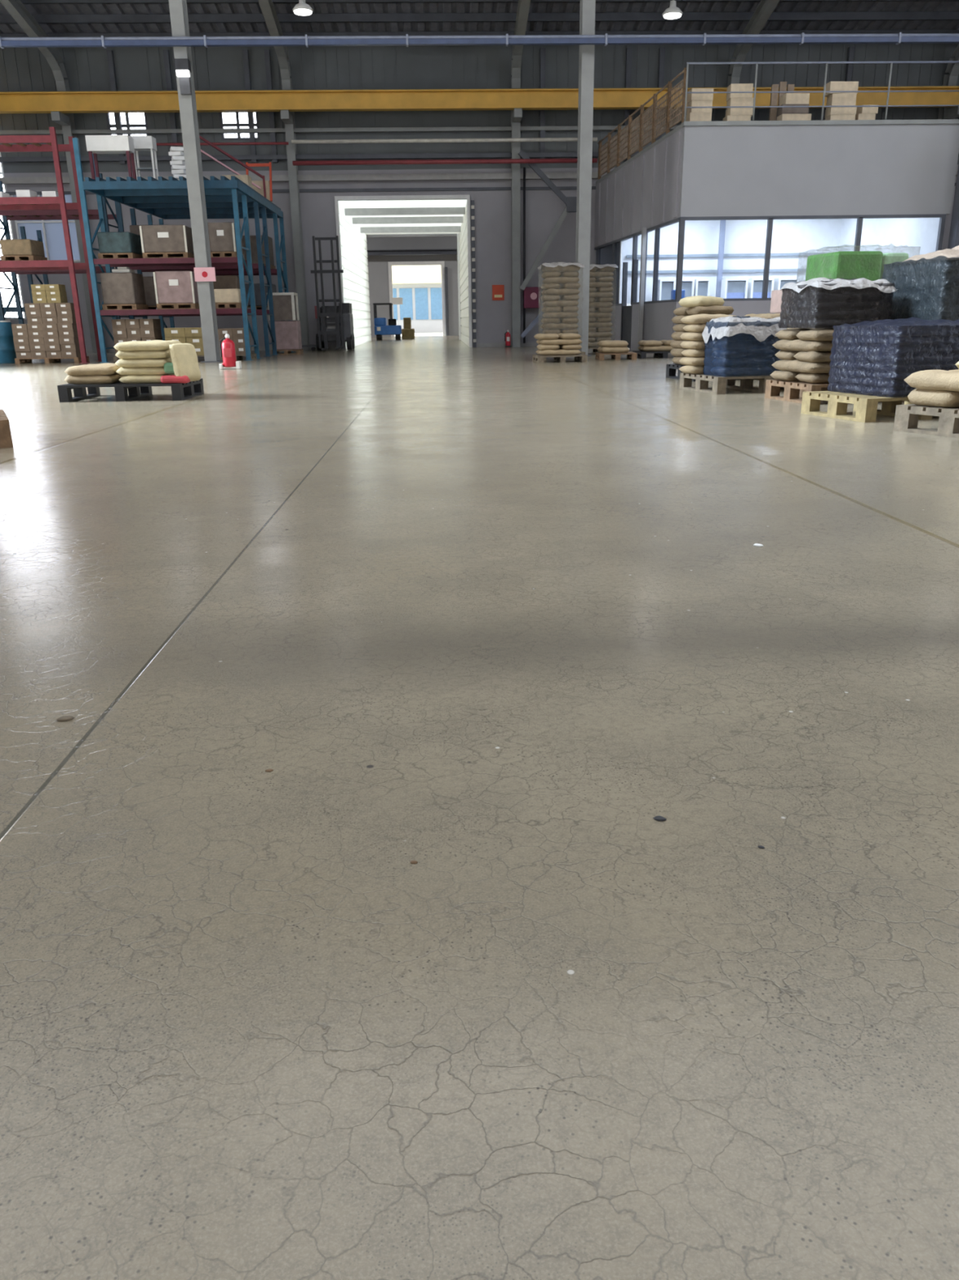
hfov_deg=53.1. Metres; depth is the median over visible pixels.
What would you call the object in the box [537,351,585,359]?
pallet
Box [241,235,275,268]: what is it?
load
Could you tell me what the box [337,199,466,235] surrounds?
ceiling
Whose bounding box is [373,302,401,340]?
forklift
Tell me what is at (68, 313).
carton
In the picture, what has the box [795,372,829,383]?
sack
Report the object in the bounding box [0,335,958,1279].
floor
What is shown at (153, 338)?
carton
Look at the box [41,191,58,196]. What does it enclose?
box
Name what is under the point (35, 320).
carton
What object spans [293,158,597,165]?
pipe
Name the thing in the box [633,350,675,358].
pallet
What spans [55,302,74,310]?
carton
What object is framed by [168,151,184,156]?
bundle
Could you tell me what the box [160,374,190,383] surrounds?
print
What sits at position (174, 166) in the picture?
bundle
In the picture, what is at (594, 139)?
pipe
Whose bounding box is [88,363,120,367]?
sack
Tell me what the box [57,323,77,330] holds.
carton
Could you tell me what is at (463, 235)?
wall
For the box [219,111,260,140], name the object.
window
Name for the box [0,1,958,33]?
ceiling
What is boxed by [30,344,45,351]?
carton
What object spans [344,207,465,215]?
ceiling beam
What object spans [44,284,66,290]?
carton
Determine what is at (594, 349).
pallet
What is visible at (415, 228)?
ceiling beam
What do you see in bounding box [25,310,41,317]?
carton
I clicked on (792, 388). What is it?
pallet
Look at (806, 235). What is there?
windows
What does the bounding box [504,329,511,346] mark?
fire extinguisher
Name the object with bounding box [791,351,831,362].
sack
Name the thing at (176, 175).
bundle
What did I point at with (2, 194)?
box
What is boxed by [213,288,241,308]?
load
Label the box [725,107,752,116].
carton
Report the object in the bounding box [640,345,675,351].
sack
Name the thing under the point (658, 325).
wall
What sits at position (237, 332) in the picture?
carton
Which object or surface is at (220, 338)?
carton
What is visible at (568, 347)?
sack
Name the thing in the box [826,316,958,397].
load
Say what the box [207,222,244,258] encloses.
load
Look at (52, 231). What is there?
window
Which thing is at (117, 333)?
carton
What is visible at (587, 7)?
steel column
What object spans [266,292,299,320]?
crate
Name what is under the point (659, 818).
debris
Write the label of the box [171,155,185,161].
bundle
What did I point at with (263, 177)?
guard
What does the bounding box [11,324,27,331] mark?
carton
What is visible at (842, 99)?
carton
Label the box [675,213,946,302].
window
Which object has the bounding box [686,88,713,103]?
carton
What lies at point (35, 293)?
carton
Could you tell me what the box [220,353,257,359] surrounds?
pallet
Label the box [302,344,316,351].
jack
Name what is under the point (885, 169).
wall
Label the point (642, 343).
sack
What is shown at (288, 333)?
load
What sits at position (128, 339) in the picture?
carton
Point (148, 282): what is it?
load
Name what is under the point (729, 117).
carton
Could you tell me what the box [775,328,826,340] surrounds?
sack
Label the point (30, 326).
carton
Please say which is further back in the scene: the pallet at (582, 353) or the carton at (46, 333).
the carton at (46, 333)
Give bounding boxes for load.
[0,239,47,260]
[97,231,142,258]
[100,272,148,310]
[129,224,181,257]
[139,224,194,257]
[142,276,191,309]
[153,271,199,309]
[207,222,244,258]
[213,275,239,288]
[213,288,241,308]
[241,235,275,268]
[244,283,276,309]
[270,320,303,354]
[537,262,584,333]
[588,263,617,347]
[702,315,786,377]
[777,277,898,328]
[805,251,908,280]
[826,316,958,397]
[881,245,958,320]
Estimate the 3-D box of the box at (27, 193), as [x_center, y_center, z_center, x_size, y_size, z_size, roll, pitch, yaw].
[-9.875,-9.706,20.922,0.300,0.170,0.400,-1,18,-2]
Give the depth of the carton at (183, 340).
21.76 m
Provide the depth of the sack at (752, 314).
13.39 m
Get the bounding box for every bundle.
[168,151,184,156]
[169,146,183,151]
[169,160,185,165]
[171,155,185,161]
[171,164,186,169]
[171,169,186,174]
[173,173,186,178]
[768,81,794,120]
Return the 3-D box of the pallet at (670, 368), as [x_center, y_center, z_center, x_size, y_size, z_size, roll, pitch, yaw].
[3.238,-3.647,13.030,1.100,0.180,1.000,-4,19,-10]
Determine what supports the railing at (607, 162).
on the trim at (679, 126)
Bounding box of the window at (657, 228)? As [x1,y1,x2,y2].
[594,217,679,306]
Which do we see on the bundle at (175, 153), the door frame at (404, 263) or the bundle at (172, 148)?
the bundle at (172, 148)
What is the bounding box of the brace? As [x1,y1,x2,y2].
[518,149,577,337]
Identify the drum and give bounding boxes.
[0,320,17,363]
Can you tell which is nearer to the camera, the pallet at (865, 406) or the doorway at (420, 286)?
the pallet at (865, 406)
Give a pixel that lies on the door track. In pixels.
(473, 220)
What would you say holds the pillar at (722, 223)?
on the floor
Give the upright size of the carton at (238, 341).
0.192 m
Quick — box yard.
[394,332,443,336]
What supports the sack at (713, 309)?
on the sack
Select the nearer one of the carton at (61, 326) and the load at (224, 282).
the carton at (61, 326)
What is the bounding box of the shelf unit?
[130,135,159,180]
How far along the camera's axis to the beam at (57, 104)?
26.45 m
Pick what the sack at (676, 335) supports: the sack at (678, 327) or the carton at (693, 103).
the sack at (678, 327)
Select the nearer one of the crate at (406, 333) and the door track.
the door track
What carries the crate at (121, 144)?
on the stand
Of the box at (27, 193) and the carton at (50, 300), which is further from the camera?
the carton at (50, 300)
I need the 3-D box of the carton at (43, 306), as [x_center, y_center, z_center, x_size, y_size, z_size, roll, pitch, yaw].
[-9.665,-7.533,21.669,0.334,0.147,0.503,-1,18,-2]
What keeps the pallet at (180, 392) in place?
on the floor
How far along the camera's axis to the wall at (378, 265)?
51.18 m
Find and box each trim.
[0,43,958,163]
[4,182,955,195]
[595,124,681,184]
[680,119,958,128]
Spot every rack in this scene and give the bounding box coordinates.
[0,126,102,363]
[0,173,129,324]
[0,226,48,311]
[72,137,262,362]
[115,201,279,356]
[146,213,294,353]
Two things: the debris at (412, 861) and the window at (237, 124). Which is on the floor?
the debris at (412, 861)
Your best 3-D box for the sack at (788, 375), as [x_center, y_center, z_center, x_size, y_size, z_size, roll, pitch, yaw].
[3.367,-2.668,9.622,0.840,0.117,0.424,-5,19,-11]
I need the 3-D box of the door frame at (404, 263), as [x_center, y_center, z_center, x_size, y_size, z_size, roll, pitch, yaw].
[-3.347,-18.378,51.722,3.000,3.800,0.060,-1,18,-2]
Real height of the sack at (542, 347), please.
0.116 m
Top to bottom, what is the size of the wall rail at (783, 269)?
0.070 m
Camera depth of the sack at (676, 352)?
13.01 m
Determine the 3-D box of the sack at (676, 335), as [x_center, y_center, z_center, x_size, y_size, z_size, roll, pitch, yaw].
[2.912,-4.140,13.035,0.533,0.125,0.465,-4,19,-10]
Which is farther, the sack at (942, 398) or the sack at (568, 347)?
the sack at (568, 347)
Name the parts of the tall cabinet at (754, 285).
pane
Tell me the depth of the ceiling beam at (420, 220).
33.05 m
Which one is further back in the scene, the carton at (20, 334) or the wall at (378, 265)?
the wall at (378, 265)
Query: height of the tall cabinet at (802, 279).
1.750 m
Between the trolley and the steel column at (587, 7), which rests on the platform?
the trolley
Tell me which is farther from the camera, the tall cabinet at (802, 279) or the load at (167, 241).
the tall cabinet at (802, 279)
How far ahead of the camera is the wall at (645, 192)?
23.33 m
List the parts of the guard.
rail, rail, post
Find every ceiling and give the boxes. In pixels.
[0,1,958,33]
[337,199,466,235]
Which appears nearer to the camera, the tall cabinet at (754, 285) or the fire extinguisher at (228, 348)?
the fire extinguisher at (228, 348)
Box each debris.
[56,715,74,720]
[409,860,417,863]
[653,815,666,821]
[753,543,763,546]
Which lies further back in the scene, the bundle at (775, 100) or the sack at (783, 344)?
the bundle at (775, 100)
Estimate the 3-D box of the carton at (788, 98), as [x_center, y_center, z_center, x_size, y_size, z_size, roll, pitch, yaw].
[6.630,-11.361,20.182,0.504,0.202,0.340,-2,19,-4]
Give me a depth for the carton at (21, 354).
21.72 m
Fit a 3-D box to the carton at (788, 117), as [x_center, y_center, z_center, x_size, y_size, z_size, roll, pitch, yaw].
[6.650,-11.006,20.301,0.624,0.182,0.340,-2,18,-2]
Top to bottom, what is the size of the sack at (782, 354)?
0.116 m
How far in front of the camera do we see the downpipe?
28.56 m
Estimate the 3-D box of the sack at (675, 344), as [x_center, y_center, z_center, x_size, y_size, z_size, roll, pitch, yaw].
[2.911,-4.038,13.069,0.538,0.121,0.474,-5,19,-12]
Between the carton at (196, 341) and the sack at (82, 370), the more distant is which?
the carton at (196, 341)
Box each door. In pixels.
[334,195,472,349]
[367,233,461,339]
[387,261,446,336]
[620,259,638,350]
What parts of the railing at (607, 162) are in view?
post, post, post, post, rail, post, rail, post, post, post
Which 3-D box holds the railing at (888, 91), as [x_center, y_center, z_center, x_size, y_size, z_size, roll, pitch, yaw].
[7.185,-11.345,19.842,5.900,1.100,0.040,-1,18,-2]
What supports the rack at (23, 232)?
on the floor
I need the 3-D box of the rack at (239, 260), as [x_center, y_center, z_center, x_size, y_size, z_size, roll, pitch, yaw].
[-6.900,-8.637,21.511,3.410,4.550,1.260,-1,18,-2]
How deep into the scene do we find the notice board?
51.67 m
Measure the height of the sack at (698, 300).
0.142 m
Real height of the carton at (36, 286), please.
0.132 m
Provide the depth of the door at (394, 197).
28.27 m
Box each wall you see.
[0,43,958,349]
[338,203,371,349]
[366,233,461,325]
[366,235,458,337]
[458,203,469,346]
[594,127,683,247]
[609,302,675,355]
[673,300,780,332]
[679,124,958,217]
[839,217,939,257]
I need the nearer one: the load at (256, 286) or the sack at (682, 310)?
the sack at (682, 310)
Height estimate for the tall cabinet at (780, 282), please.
1.750 m
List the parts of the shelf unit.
leg, leg, shelf, leg, leg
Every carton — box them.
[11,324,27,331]
[13,330,28,337]
[13,337,29,344]
[14,344,31,351]
[15,351,31,358]
[24,302,40,310]
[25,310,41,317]
[26,316,43,324]
[26,324,42,330]
[27,330,43,337]
[28,337,44,344]
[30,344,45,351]
[31,284,45,290]
[31,290,46,297]
[31,351,47,357]
[32,297,47,303]
[40,302,56,310]
[40,310,57,316]
[41,316,57,324]
[41,323,57,330]
[42,330,59,337]
[43,337,59,344]
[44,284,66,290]
[44,343,61,351]
[45,290,66,297]
[46,296,67,302]
[46,351,62,357]
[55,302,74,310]
[56,309,75,316]
[57,316,76,323]
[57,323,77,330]
[58,329,78,337]
[58,337,79,343]
[60,343,79,351]
[61,350,80,357]
[111,319,126,328]
[112,328,128,337]
[113,337,127,345]
[125,319,140,328]
[126,328,141,337]
[127,337,142,341]
[139,318,160,328]
[140,328,161,337]
[142,337,162,341]
[164,327,185,337]
[164,337,186,343]
[184,327,202,337]
[186,337,203,346]
[194,346,204,355]
[217,328,232,337]
[218,337,233,346]
[222,174,252,187]
[232,328,250,337]
[233,337,251,346]
[235,346,251,355]
[685,112,711,121]
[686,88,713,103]
[686,100,712,115]
[722,115,751,120]
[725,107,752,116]
[726,83,753,101]
[726,97,753,109]
[776,113,811,120]
[777,103,808,116]
[779,93,809,106]
[822,81,858,97]
[825,106,857,117]
[825,114,855,119]
[826,93,857,109]
[854,113,875,119]
[855,104,878,115]
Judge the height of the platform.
0.240 m
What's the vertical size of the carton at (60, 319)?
0.147 m
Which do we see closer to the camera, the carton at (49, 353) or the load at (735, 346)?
the load at (735, 346)
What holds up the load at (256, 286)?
on the rack at (278, 271)
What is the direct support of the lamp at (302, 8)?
hanging from the ceiling at (734, 6)
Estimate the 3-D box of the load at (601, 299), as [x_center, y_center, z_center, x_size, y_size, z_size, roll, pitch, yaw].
[2.723,-7.854,22.554,0.874,1.843,0.924,-1,18,-2]
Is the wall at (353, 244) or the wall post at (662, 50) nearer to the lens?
the wall post at (662, 50)
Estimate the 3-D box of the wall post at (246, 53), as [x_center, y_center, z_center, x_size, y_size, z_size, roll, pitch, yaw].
[-6.530,-15.154,27.278,0.140,2.850,0.140,-1,18,-2]
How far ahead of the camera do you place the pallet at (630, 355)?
19.21 m
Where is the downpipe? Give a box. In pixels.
[523,167,525,343]
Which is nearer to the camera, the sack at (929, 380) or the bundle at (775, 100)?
the sack at (929, 380)
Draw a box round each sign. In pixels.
[194,266,216,281]
[492,284,504,300]
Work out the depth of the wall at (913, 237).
22.87 m
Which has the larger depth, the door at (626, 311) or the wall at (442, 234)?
the wall at (442, 234)
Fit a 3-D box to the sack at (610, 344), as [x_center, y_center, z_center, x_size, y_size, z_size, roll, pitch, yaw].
[2.702,-5.960,19.301,0.583,0.129,0.375,0,19,4]
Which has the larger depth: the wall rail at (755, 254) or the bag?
the wall rail at (755, 254)
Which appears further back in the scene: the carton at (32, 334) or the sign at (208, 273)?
the carton at (32, 334)
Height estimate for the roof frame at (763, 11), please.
12.131 m
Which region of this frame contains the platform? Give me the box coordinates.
[82,175,283,219]
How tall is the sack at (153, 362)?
0.106 m
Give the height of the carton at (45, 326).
0.147 m
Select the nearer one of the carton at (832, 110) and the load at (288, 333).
the carton at (832, 110)
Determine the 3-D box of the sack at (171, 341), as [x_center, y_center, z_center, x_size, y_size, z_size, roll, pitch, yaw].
[-3.732,-3.395,11.031,0.583,0.104,0.397,-1,18,0]
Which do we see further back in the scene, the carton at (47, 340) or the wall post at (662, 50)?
the wall post at (662, 50)
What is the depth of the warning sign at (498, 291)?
29.17 m
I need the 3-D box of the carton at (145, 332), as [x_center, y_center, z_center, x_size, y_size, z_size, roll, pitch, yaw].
[-7.521,-7.039,21.966,0.304,0.202,0.603,-2,18,-2]
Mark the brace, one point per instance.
(570, 202)
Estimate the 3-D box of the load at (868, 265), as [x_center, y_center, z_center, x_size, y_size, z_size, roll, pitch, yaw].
[4.622,-4.135,11.902,1.084,1.422,0.986,-3,19,-8]
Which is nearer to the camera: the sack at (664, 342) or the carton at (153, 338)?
the sack at (664, 342)
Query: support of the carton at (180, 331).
on the carton
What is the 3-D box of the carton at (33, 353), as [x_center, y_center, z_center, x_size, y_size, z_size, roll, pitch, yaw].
[-10.000,-6.562,22.000,0.334,0.147,0.603,-1,18,-2]
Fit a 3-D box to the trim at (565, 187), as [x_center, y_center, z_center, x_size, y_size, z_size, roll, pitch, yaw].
[-0.808,-13.268,28.221,37.000,0.080,0.050,-1,18,-2]
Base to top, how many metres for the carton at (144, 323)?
0.202 m
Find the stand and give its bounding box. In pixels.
[88,151,137,179]
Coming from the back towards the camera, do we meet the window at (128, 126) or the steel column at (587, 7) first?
the window at (128, 126)
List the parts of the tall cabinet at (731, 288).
pane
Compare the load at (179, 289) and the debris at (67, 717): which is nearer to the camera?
the debris at (67, 717)
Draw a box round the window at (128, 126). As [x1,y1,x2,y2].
[105,112,149,136]
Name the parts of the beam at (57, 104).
rail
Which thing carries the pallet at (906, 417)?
on the floor
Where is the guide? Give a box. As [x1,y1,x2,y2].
[444,266,448,335]
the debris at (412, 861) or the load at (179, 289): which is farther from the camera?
the load at (179, 289)
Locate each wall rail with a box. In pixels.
[626,252,830,257]
[627,268,806,273]
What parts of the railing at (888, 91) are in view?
post, post, rail, rail, rail, post, post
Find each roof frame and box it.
[0,0,97,353]
[724,0,780,116]
[937,44,958,119]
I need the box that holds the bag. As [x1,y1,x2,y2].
[111,266,135,272]
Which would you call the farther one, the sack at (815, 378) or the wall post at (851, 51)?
the wall post at (851, 51)
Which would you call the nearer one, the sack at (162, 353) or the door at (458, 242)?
the sack at (162, 353)
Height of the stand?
0.570 m
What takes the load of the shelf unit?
on the platform
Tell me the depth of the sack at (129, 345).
10.49 m
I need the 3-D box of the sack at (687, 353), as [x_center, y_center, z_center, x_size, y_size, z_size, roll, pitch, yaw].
[2.646,-3.305,11.004,0.584,0.110,0.435,-4,19,-10]
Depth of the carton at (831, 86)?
19.99 m
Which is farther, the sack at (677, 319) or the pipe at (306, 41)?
the pipe at (306, 41)
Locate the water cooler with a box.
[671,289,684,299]
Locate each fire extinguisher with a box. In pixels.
[219,333,241,369]
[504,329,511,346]
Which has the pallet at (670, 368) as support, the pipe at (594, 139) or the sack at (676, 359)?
the sack at (676, 359)
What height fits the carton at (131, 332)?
0.202 m
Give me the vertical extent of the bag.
0.130 m
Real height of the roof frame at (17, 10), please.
12.131 m
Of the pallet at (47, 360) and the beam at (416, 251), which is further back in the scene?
the beam at (416, 251)
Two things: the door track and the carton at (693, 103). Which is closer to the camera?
the carton at (693, 103)
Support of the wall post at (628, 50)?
attached to the wall at (225, 64)
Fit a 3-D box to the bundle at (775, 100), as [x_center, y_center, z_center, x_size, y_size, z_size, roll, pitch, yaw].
[6.503,-11.506,20.655,0.480,0.910,0.060,-1,18,-2]
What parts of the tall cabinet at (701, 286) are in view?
pane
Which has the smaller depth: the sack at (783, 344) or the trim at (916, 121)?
the sack at (783, 344)
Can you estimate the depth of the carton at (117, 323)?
21.61 m
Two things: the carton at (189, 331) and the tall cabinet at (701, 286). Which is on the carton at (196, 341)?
the carton at (189, 331)
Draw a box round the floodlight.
[174,58,191,95]
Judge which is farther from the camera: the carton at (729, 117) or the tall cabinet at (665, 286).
the tall cabinet at (665, 286)
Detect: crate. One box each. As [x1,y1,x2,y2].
[84,134,134,154]
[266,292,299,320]
[401,317,414,338]
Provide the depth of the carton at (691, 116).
20.06 m
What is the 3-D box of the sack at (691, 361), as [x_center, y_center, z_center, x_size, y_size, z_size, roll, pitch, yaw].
[2.623,-3.210,11.013,0.588,0.104,0.439,-5,19,-12]
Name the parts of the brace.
brace arm, brace arm, brace arm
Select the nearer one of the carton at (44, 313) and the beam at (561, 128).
the carton at (44, 313)
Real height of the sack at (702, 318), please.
0.110 m
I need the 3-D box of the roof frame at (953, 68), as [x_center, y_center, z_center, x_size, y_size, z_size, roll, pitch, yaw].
[14.428,-8.386,7.870,0.240,12.131,42.833,-1,18,-2]
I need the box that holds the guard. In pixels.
[199,135,266,198]
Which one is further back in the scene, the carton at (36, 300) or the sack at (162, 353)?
the carton at (36, 300)
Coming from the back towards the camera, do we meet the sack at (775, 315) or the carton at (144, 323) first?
the carton at (144, 323)
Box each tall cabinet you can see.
[657,279,675,300]
[681,279,694,297]
[693,279,711,296]
[720,278,748,298]
[746,278,774,297]
[773,277,799,290]
[799,277,805,281]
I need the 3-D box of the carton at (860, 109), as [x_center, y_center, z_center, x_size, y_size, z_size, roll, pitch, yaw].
[8.203,-11.209,20.299,0.344,0.162,0.300,-2,19,-4]
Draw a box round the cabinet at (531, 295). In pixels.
[524,286,540,308]
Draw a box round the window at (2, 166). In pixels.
[0,151,26,319]
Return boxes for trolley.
[245,162,272,202]
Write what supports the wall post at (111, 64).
attached to the wall at (225, 64)
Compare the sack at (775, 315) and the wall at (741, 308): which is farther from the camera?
the wall at (741, 308)
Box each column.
[168,0,222,362]
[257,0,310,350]
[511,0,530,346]
[575,0,595,355]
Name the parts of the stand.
leg, leg, leg, leg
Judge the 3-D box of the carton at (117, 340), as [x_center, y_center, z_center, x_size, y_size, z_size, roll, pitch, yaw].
[-8.140,-6.836,22.021,0.304,0.202,0.603,-1,18,-2]
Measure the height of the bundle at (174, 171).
0.085 m
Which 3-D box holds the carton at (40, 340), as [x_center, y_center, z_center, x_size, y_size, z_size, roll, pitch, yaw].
[-10.005,-6.838,21.906,0.334,0.147,0.603,-1,18,-2]
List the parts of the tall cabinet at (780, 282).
pane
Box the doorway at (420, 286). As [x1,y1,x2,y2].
[391,265,442,333]
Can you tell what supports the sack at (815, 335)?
on the sack at (783, 344)
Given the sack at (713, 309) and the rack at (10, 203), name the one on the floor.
the rack at (10, 203)
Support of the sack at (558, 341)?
on the sack at (568, 347)
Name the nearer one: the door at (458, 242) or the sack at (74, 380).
the sack at (74, 380)
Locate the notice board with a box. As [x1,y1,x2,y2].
[391,297,403,304]
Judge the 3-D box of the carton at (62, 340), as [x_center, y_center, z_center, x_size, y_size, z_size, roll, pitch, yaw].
[-9.327,-6.854,21.925,0.334,0.147,0.603,-1,18,-1]
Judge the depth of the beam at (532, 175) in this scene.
27.89 m
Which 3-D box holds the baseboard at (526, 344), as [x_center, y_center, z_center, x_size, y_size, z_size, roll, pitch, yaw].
[-0.749,-9.100,29.628,37.000,0.120,0.020,-1,18,-2]
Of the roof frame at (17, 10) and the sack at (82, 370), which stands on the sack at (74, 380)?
the sack at (82, 370)
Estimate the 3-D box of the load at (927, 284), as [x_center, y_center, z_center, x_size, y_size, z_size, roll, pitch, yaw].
[4.551,-3.111,9.074,1.128,1.272,1.022,-4,19,-10]
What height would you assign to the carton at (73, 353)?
0.147 m
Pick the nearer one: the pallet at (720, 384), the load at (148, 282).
the pallet at (720, 384)
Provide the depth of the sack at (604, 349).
19.17 m
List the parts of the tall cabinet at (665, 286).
pane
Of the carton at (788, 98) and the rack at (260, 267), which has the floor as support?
the rack at (260, 267)
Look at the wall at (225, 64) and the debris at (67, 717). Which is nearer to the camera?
the debris at (67, 717)
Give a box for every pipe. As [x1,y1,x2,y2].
[0,31,958,48]
[0,151,958,162]
[156,142,288,146]
[291,137,597,143]
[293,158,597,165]
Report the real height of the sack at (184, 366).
0.419 m
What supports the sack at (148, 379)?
on the pallet at (180, 392)
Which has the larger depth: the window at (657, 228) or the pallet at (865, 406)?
the window at (657, 228)
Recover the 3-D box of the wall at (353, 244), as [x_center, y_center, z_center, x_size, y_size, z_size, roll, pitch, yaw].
[-4.421,-12.869,34.634,0.060,4.200,11.850,-1,18,-2]
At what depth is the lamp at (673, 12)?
22.56 m
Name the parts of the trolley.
frame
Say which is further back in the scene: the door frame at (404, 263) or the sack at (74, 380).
the door frame at (404, 263)
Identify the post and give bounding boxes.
[106,49,126,164]
[163,49,178,146]
[242,49,257,163]
[264,48,278,163]
[539,48,546,158]
[623,47,631,159]
[637,226,646,351]
[655,47,665,141]
[844,46,854,81]
[947,162,958,248]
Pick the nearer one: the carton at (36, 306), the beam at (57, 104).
the carton at (36, 306)
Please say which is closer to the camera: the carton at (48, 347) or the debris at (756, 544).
the debris at (756, 544)
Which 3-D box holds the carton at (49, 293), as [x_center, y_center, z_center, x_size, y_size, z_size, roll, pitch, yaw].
[-9.511,-7.782,21.556,0.304,0.132,0.403,-1,18,-2]
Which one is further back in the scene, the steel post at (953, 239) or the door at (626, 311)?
the door at (626, 311)
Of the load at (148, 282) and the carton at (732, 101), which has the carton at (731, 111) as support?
the carton at (732, 101)
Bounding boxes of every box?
[0,191,9,197]
[15,189,37,196]
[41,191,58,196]
[769,289,782,313]
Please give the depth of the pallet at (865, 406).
7.80 m
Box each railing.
[597,66,688,179]
[684,61,958,121]
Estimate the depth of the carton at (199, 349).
21.87 m
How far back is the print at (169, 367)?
10.56 m
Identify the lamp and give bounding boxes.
[293,0,313,15]
[662,0,682,19]
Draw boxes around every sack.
[64,364,119,375]
[64,373,121,384]
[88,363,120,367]
[113,341,172,351]
[115,349,170,359]
[115,357,171,367]
[115,366,167,375]
[118,373,174,383]
[148,339,182,343]
[160,343,200,383]
[533,333,559,339]
[537,343,559,350]
[538,348,581,355]
[539,338,582,345]
[557,333,581,339]
[558,344,582,350]
[599,340,628,347]
[600,346,629,353]
[637,340,662,346]
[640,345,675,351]
[658,339,675,346]
[670,340,685,348]
[670,347,688,356]
[671,315,689,324]
[671,331,684,340]
[671,356,684,364]
[672,324,688,332]
[673,306,688,315]
[678,295,724,307]
[679,356,704,365]
[679,364,704,373]
[680,313,735,324]
[680,332,703,341]
[680,340,705,349]
[681,348,704,357]
[683,324,706,332]
[686,305,733,315]
[741,315,772,319]
[744,313,763,315]
[759,313,780,318]
[770,370,800,381]
[771,360,830,373]
[772,339,832,351]
[773,350,801,359]
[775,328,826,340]
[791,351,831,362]
[795,328,834,341]
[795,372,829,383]
[903,369,958,391]
[907,388,958,407]
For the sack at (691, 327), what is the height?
0.110 m
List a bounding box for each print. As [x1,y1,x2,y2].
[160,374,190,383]
[164,362,174,373]
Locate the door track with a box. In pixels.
[471,200,476,346]
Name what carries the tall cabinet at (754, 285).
on the floor
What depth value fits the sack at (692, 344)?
10.80 m
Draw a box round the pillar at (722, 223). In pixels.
[715,220,725,297]
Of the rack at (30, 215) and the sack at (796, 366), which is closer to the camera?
the sack at (796, 366)
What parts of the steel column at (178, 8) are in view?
plate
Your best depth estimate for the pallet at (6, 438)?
6.65 m
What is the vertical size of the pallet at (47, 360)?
0.120 m
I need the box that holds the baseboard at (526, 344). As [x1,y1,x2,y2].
[85,342,538,353]
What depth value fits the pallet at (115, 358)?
21.79 m
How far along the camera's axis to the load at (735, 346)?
10.31 m
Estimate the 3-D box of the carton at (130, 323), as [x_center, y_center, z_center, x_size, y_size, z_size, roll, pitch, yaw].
[-7.835,-7.221,21.892,0.304,0.202,0.603,-2,18,-2]
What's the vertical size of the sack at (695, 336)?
0.104 m
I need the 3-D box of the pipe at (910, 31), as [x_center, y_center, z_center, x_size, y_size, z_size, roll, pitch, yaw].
[-0.836,-16.671,26.453,37.000,0.195,0.110,-1,18,-2]
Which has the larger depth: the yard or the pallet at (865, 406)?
the yard
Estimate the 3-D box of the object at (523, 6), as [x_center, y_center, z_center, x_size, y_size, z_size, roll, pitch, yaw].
[1.899,-8.063,7.441,0.240,12.131,42.833,-1,18,-2]
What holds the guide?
on the floor
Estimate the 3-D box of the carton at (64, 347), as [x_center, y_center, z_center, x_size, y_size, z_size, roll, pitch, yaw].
[-9.325,-6.722,21.990,0.334,0.147,0.603,-1,18,-2]
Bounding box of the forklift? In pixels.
[311,235,355,351]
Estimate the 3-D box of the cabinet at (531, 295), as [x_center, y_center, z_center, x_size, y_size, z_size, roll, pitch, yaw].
[1.588,-10.388,29.093,0.500,0.600,0.370,-1,18,-2]
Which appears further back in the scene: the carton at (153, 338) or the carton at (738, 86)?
the carton at (153, 338)
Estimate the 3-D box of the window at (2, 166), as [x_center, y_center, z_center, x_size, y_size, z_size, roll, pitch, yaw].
[-14.696,-12.735,27.882,2.000,6.500,0.100,-1,18,-2]
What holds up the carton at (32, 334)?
on the carton at (40, 340)
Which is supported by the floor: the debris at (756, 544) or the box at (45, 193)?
the debris at (756, 544)
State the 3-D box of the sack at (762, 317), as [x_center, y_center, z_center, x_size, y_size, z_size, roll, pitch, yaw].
[3.553,-4.204,12.617,0.538,0.116,0.474,-4,19,-10]
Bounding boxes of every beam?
[0,85,958,125]
[0,124,679,135]
[0,168,957,184]
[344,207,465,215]
[352,216,462,224]
[360,226,461,233]
[367,248,457,255]
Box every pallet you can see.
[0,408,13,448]
[14,355,89,364]
[57,378,204,402]
[113,356,121,362]
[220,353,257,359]
[532,353,587,363]
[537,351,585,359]
[588,346,598,353]
[595,351,636,359]
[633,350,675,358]
[666,364,737,381]
[679,373,784,394]
[764,379,882,403]
[800,391,932,422]
[893,404,958,438]
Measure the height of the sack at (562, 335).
0.117 m
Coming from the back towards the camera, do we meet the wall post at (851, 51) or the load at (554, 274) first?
the wall post at (851, 51)

